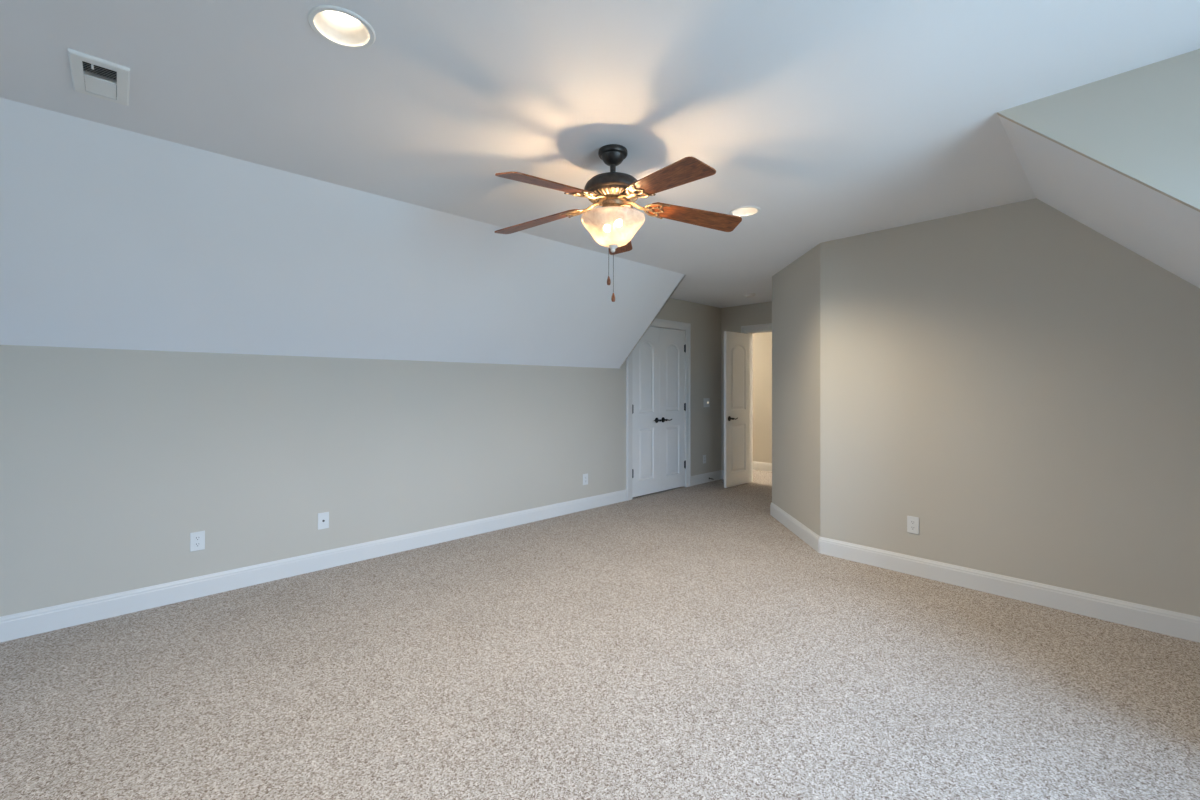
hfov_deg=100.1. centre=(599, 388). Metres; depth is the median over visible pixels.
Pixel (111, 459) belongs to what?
wall
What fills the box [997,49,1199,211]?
wall
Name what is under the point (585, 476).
wall outlet
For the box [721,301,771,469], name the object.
wall
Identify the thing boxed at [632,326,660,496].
door
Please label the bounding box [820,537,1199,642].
baseboard
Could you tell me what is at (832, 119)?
ceiling
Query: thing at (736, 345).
door
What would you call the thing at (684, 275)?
wall
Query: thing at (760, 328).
trim
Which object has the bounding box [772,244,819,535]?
wall
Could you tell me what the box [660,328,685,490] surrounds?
door
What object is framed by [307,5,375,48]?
recessed light
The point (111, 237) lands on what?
ceiling
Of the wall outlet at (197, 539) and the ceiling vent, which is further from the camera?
the wall outlet at (197, 539)
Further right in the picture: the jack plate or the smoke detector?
the smoke detector
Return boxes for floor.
[0,469,1199,799]
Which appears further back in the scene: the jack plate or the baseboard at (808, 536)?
the baseboard at (808, 536)
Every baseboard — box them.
[0,490,626,641]
[691,470,721,485]
[753,461,771,471]
[770,502,819,552]
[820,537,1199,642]
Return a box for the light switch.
[703,398,709,406]
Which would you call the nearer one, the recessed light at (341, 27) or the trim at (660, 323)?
the recessed light at (341, 27)
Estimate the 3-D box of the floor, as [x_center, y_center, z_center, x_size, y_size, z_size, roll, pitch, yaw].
[-0.335,1.340,2.588,11.740,0.100,7.440,0,0,-44]
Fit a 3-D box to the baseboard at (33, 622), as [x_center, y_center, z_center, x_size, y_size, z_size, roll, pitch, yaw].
[-2.732,1.227,2.854,8.407,0.126,0.015,0,0,-44]
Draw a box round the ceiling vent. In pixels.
[68,48,129,105]
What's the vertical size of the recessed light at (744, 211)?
0.063 m
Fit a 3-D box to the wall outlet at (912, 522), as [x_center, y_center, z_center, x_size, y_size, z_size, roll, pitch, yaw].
[2.163,0.946,3.472,0.008,0.116,0.072,0,0,-44]
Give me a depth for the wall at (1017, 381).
3.07 m
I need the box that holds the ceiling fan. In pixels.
[494,144,741,301]
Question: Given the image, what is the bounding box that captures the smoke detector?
[744,293,755,296]
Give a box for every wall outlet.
[190,531,204,551]
[583,474,587,484]
[907,516,918,533]
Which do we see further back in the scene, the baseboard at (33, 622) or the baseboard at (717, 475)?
the baseboard at (717, 475)
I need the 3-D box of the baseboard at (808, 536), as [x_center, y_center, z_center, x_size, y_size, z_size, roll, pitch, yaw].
[2.009,1.227,5.110,0.503,0.126,2.377,0,0,26]
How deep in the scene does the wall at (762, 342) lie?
7.89 m
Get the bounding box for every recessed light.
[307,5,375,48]
[729,206,759,216]
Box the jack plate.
[318,512,328,529]
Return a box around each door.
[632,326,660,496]
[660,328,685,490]
[724,331,749,487]
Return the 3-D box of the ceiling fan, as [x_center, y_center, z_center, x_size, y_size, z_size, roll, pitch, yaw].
[0.044,-0.775,2.376,1.227,0.724,1.257,0,0,-44]
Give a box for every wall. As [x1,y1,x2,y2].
[0,298,720,616]
[620,275,684,367]
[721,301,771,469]
[753,332,771,462]
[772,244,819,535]
[820,198,1199,616]
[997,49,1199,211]
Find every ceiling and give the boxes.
[0,0,1199,307]
[0,97,684,368]
[998,115,1199,287]
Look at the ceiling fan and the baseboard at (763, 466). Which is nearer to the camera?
the ceiling fan
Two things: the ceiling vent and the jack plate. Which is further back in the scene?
the jack plate
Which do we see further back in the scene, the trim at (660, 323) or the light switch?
the light switch
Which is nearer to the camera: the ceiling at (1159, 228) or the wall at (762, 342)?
the ceiling at (1159, 228)
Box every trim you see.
[626,318,690,500]
[741,323,771,482]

